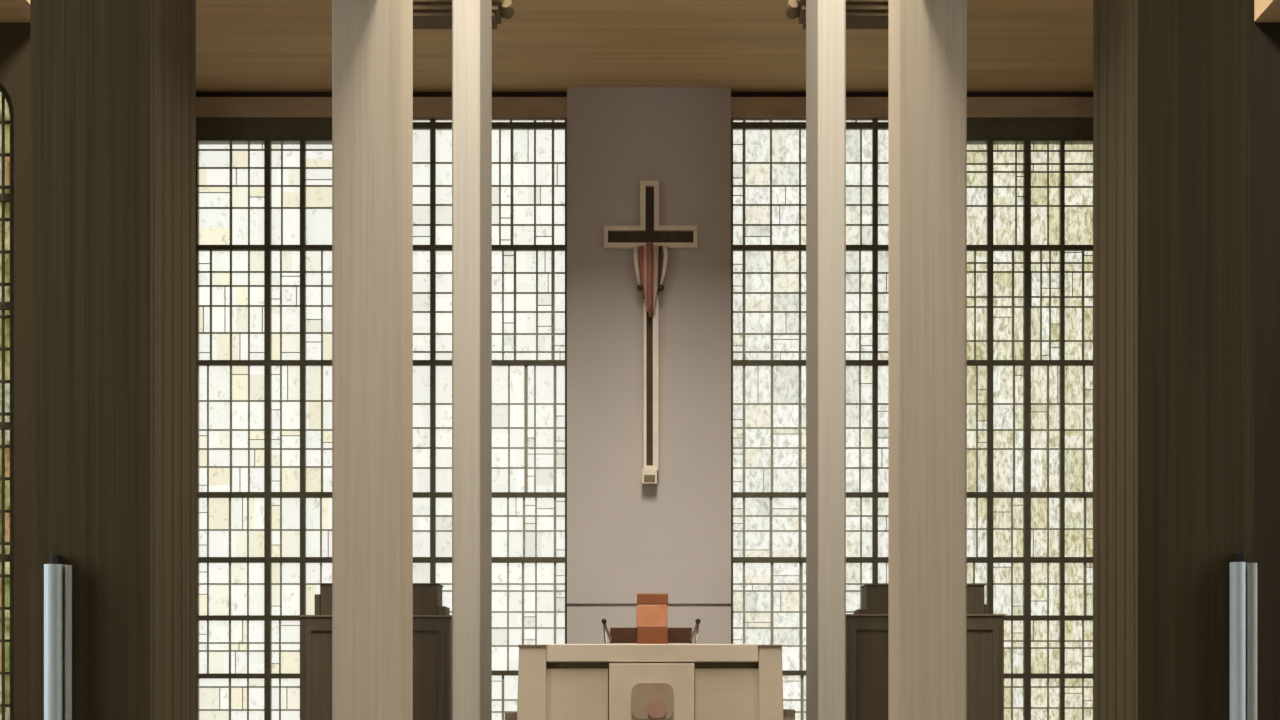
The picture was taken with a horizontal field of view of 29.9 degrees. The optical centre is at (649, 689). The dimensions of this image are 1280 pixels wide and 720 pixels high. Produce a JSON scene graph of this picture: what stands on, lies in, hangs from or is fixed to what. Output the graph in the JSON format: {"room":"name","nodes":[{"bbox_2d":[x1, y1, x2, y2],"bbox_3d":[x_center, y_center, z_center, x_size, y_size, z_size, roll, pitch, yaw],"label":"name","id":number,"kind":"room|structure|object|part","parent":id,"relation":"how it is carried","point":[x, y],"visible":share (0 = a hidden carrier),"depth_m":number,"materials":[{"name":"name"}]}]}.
{"room":"house of worship","nodes":[
{"label":"house of worship","id":0,"kind":"room"},
{"bbox_2d":[0,22,29,719],"bbox_3d":[-6.250,-2.015,20.040,2.500,7.030,0.320,0,0,0],"label":"wall","id":1,"kind":"structure","parent":0,"point":[14,36],"depth_m":19.88,"materials":[{"name":"brown paint"}]},
{"bbox_2d":[0,83,13,719],"bbox_3d":[-5.630,-2.359,20.000,0.720,5.542,0.120,0,0,0],"label":"window","id":2,"kind":"structure","parent":1,"relation":"in","point":[6,118],"depth_m":19.99,"materials":[{"name":"multicoloured glass"}]},
{"bbox_2d":[0,0,29,21],"bbox_3d":[-6.250,-5.640,15.800,2.500,0.220,8.800,0,0,0],"label":"ceiling","id":3,"kind":"structure","parent":0,"point":[10,10],"depth_m":19.55,"materials":[{"name":"brown wood"}]},
{"bbox_2d":[196,0,1092,91],"bbox_3d":[0.000,-6.105,22.450,10.000,0.250,3.700,0,0,0],"label":"ceiling","id":4,"kind":"structure","parent":0,"point":[242,45],"depth_m":22.37,"materials":[{"name":"brown wood"}]},
{"bbox_2d":[196,97,1092,120],"bbox_3d":[0.000,-2.215,24.100,10.000,7.430,0.400,0,0,0],"label":"wall","id":5,"kind":"structure","parent":0,"point":[424,108],"depth_m":23.90,"materials":[{"name":"brown wood"}]},
{"bbox_2d":[196,139,331,719],"bbox_3d":[-4.000,-2.475,24.000,1.900,6.050,0.100,0,0,0],"label":"window","id":6,"kind":"structure","parent":5,"relation":"in","point":[267,247],"depth_m":23.96,"materials":[{"name":"white glass"}]},
{"bbox_3d":[-4.000,-2.475,24.000,1.900,6.050,0.100,0,0,0],"label":"frame","id":7,"kind":"part","parent":6,"relation":"part of","materials":[{"name":"brown metal"}]},
{"bbox_2d":[413,118,566,719],"bbox_3d":[-1.655,-2.590,24.000,1.650,6.280,0.100,0,0,0],"label":"window","id":8,"kind":"structure","parent":5,"relation":"in","point":[432,125],"depth_m":23.99,"materials":[{"name":"white glass"}]},
{"bbox_3d":[-1.655,-2.590,24.000,1.650,6.280,0.100,0,0,0],"label":"frame","id":9,"kind":"part","parent":8,"relation":"part of","materials":[{"name":"brown metal"}]},
{"bbox_2d":[196,118,1092,144],"bbox_3d":[0.000,-5.603,24.065,9.900,0.205,0.270,0,0,0],"label":"beam","id":10,"kind":"structure","parent":5,"relation":"attached to","point":[206,128],"depth_m":23.93,"materials":[{"name":"brown wood"}]},
{"bbox_2d":[196,92,1092,96],"bbox_3d":[0.000,-5.943,24.150,10.000,0.075,0.300,0,0,0],"label":"trim","id":11,"kind":"structure","parent":5,"relation":"attached to","point":[198,94],"depth_m":24.00,"materials":[{"name":"brown wood"}]},
{"bbox_2d":[731,118,887,719],"bbox_3d":[1.645,-2.590,24.000,1.670,6.280,0.100,0,0,0],"label":"window","id":12,"kind":"structure","parent":5,"relation":"in","point":[874,125],"depth_m":23.99,"materials":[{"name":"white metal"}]},
{"bbox_3d":[1.645,-2.590,24.000,1.670,6.280,0.100,0,0,0],"label":"frame","id":13,"kind":"part","parent":12,"relation":"part of","materials":[{"name":"brown metal"}]},
{"bbox_2d":[967,139,1092,719],"bbox_3d":[4.000,-2.475,24.000,1.900,6.050,0.100,0,0,0],"label":"window","id":14,"kind":"structure","parent":5,"relation":"in","point":[1028,673],"depth_m":23.99,"materials":[{"name":"white glass"}]},
{"bbox_3d":[4.000,-2.475,24.000,1.900,6.050,0.100,0,0,0],"label":"frame","id":15,"kind":"part","parent":14,"relation":"part of","materials":[{"name":"brown metal"}]},
{"bbox_2d":[567,87,730,643],"bbox_3d":[-0.010,-2.660,24.050,1.626,6.640,0.500,0,0,0],"label":"wall","id":16,"kind":"structure","parent":0,"point":[626,538],"depth_m":23.80,"materials":[{"name":"grey paint"}]},
{"bbox_2d":[604,181,696,484],"bbox_3d":[0.007,-3.529,23.720,0.922,2.987,0.160,0,0,0],"label":"cross","id":17,"kind":"object","parent":16,"relation":"attached to","point":[649,230],"visible":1,"depth_m":23.67,"materials":[{"name":"beige wood"}]},
{"bbox_2d":[633,242,667,316],"bbox_3d":[0.007,-4.032,23.591,0.341,0.730,0.069,0,0,0],"label":"draped cloth","id":18,"kind":"object","parent":17,"relation":"hanging from","point":[645,252],"visible":1,"depth_m":23.59,"materials":[{"name":"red fabric"}]},
{"bbox_2d":[1254,22,1279,719],"bbox_3d":[6.250,-2.015,20.040,2.500,7.030,0.320,0,0,0],"label":"wall","id":19,"kind":"structure","parent":0,"point":[1266,34],"depth_m":19.88,"materials":[{"name":"brown wood"}]},
{"bbox_2d":[1254,0,1279,21],"bbox_3d":[6.250,-5.640,15.800,2.500,0.220,8.800,0,0,0],"label":"ceiling","id":20,"kind":"structure","parent":0,"point":[1264,10],"depth_m":19.66,"materials":[{"name":"brown wood"}]},
{"bbox_3d":[0.000,1.650,7.500,15.000,0.300,33.600,0,0,0],"label":"floor","id":21,"kind":"structure","parent":0,"visible":0},
{"bbox_2d":[30,0,195,719],"bbox_3d":[-2.565,-2.499,11.550,0.610,7.998,1.160,0,0,0],"label":"pier","id":22,"kind":"object","parent":21,"relation":"on","point":[113,82],"visible":1,"depth_m":11.00,"materials":[{"name":"brown wood"}]},
{"bbox_2d":[44,555,71,719],"bbox_3d":[-2.703,0.036,10.953,0.122,1.308,0.095,0,0,0],"label":"metal post","id":23,"kind":"object","parent":22,"relation":"attached to","point":[57,577],"visible":1,"depth_m":10.93,"materials":[{"name":"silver metal"}]},
{"bbox_3d":[-2.703,0.038,10.974,0.110,1.203,0.016,0,0,0],"label":"plate","id":24,"kind":"part","parent":23,"relation":"part of","materials":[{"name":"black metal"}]},
{"bbox_2d":[1093,0,1253,719],"bbox_3d":[2.502,-2.499,11.550,0.595,7.998,1.160,0,0,0],"label":"pier","id":25,"kind":"object","parent":21,"relation":"on","point":[1173,80],"visible":1,"depth_m":11.00,"materials":[{"name":"brown wood"}]},
{"bbox_2d":[1230,553,1256,719],"bbox_3d":[2.710,0.032,10.953,0.122,1.317,0.095,0,0,0],"label":"metal post","id":26,"kind":"object","parent":25,"relation":"attached to","point":[1243,575],"visible":1,"depth_m":10.93,"materials":[{"name":"silver metal"}]},
{"bbox_3d":[0.000,1.080,18.100,14.400,0.840,11.600,0,0,0],"label":"floor","id":27,"kind":"structure","parent":0,"visible":0},
{"bbox_2d":[332,0,412,719],"bbox_3d":[-1.766,-5.170,15.315,0.484,11.660,0.670,0,0,0],"label":"column","id":28,"kind":"structure","parent":27,"relation":"on","point":[372,40],"depth_m":15.00,"materials":[{"name":"wood"}]},
{"bbox_2d":[299,583,451,719],"bbox_3d":[-2.406,-0.138,21.282,1.332,1.596,0.655,0,0,0],"label":"cabinet","id":29,"kind":"object","parent":27,"relation":"on","point":[432,621],"visible":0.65,"depth_m":21.00,"materials":[{"name":"brown wood"}]},
{"bbox_3d":[-2.719,-0.039,20.996,0.606,1.079,0.028,0,0,0],"label":"door","id":30,"kind":"part","parent":29,"relation":"part of","materials":[{"name":"brown wood"}]},
{"bbox_3d":[-2.406,-0.647,21.297,1.332,0.018,0.625,0,0,0],"label":"shoulder moulding","id":31,"kind":"part","parent":29,"relation":"part of","materials":[{"name":"brown wood"}]},
{"bbox_3d":[-2.376,-0.930,21.290,1.044,0.013,0.540,0,0,0],"label":"cornice","id":32,"kind":"part","parent":29,"relation":"part of","materials":[{"name":"brown wood"}]},
{"bbox_3d":[-2.093,-0.039,20.996,0.606,1.079,0.028,0,0,0],"label":"door","id":33,"kind":"part","parent":29,"relation":"part of","materials":[{"name":"brown wood"}]},
{"bbox_2d":[452,0,491,719],"bbox_3d":[-1.427,-5.170,19.300,0.257,11.660,1.440,0,0,0],"label":"column","id":34,"kind":"structure","parent":27,"relation":"on","point":[471,19],"depth_m":18.60,"materials":[{"name":"pale wood"}]},
{"bbox_2d":[505,644,794,719],"bbox_3d":[0.000,0.162,17.958,2.129,0.996,0.984,0,0,0],"label":"altar","id":35,"kind":"object","parent":27,"relation":"on","point":[556,681],"visible":1,"depth_m":17.52,"materials":[{"name":"wood"}]},
{"bbox_3d":[-0.532,0.252,17.975,0.452,0.817,0.850,0,0,0],"label":"panel","id":36,"kind":"part","parent":35,"relation":"part of","materials":[{"name":"wood"}]},
{"bbox_3d":[0.013,0.233,17.650,0.623,0.853,0.300,0,0,0],"label":"panel","id":37,"kind":"part","parent":35,"relation":"part of","materials":[{"name":"wood"}]},
{"bbox_3d":[0.561,0.252,17.975,0.467,0.817,0.850,0,0,0],"label":"panel","id":38,"kind":"part","parent":35,"relation":"part of","materials":[{"name":"wood"}]},
{"bbox_2d":[806,0,845,719],"bbox_3d":[1.411,-5.170,19.315,0.257,11.660,1.470,0,0,0],"label":"column","id":39,"kind":"structure","parent":27,"relation":"on","point":[825,19],"depth_m":18.60,"materials":[{"name":"pale wood"}]},
{"bbox_2d":[846,584,1004,719],"bbox_3d":[2.402,-0.134,21.282,1.411,1.588,0.655,0,0,0],"label":"cabinet","id":40,"kind":"object","parent":27,"relation":"on","point":[867,628],"visible":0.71,"depth_m":21.00,"materials":[{"name":"brown wood"}]},
{"bbox_3d":[2.069,-0.044,20.996,0.646,1.088,0.028,0,0,0],"label":"door","id":41,"kind":"part","parent":40,"relation":"part of","materials":[{"name":"brown wood"}]},
{"bbox_3d":[2.415,-0.921,21.290,1.052,0.013,0.540,0,0,0],"label":"cornice","id":42,"kind":"part","parent":40,"relation":"part of","materials":[{"name":"brown wood"}]},
{"bbox_3d":[2.402,-0.656,21.297,1.411,0.018,0.625,0,0,0],"label":"shoulder moulding","id":43,"kind":"part","parent":40,"relation":"part of","materials":[{"name":"brown wood"}]},
{"bbox_3d":[2.735,-0.044,20.996,0.646,1.088,0.028,0,0,0],"label":"door","id":44,"kind":"part","parent":40,"relation":"part of","materials":[{"name":"brown wood"}]},
{"bbox_2d":[888,0,966,719],"bbox_3d":[1.765,-5.170,15.300,0.472,11.660,0.640,0,0,0],"label":"column","id":45,"kind":"structure","parent":27,"relation":"on","point":[927,39],"depth_m":15.00,"materials":[{"name":"wood"}]},
{"bbox_3d":[0.000,0.495,19.700,2.000,0.330,1.800,0,0,0],"label":"trim","id":46,"kind":"structure","parent":27,"relation":"on","visible":0},
{"bbox_2d":[601,593,700,643],"bbox_3d":[0.008,-0.223,19.120,0.782,1.106,0.500,0,0,0],"label":"armchair","id":47,"kind":"object","parent":46,"relation":"on","point":[651,608],"visible":0.56,"depth_m":19.30,"materials":[{"name":"brown wood"}]},
{"bbox_3d":[-0.338,-0.275,19.120,0.069,0.533,0.459,0,0,0],"label":"arm","id":48,"kind":"part","parent":47,"relation":"part of","materials":[{"name":"metal"}]},
{"bbox_3d":[0.008,-0.440,19.340,0.659,0.125,0.040,0,0,0],"label":"rail","id":49,"kind":"part","parent":47,"relation":"part of","materials":[{"name":"brown wood"}]},
{"bbox_3d":[0.354,-0.275,19.120,0.069,0.533,0.459,0,0,0],"label":"arm","id":50,"kind":"part","parent":47,"relation":"part of","materials":[{"name":"metal"}]},
{"bbox_3d":[0.000,-8.715,20.700,10.000,4.970,0.200,0,0,0],"label":"wall","id":51,"kind":"structure","parent":0,"visible":0},
{"bbox_2d":[413,0,513,28],"bbox_3d":[-1.633,-5.975,20.349,0.935,0.610,0.498,0,0,0],"label":"trim","id":52,"kind":"structure","parent":51,"relation":"attached to","point":[427,14],"depth_m":20.20,"materials":[{"name":"wood"}]},
{"bbox_2d":[786,0,887,28],"bbox_3d":[1.633,-5.975,20.349,0.935,0.610,0.498,0,0,0],"label":"trim","id":53,"kind":"structure","parent":51,"relation":"attached to","point":[860,14],"depth_m":20.20,"materials":[{"name":"wood"}]}
]}

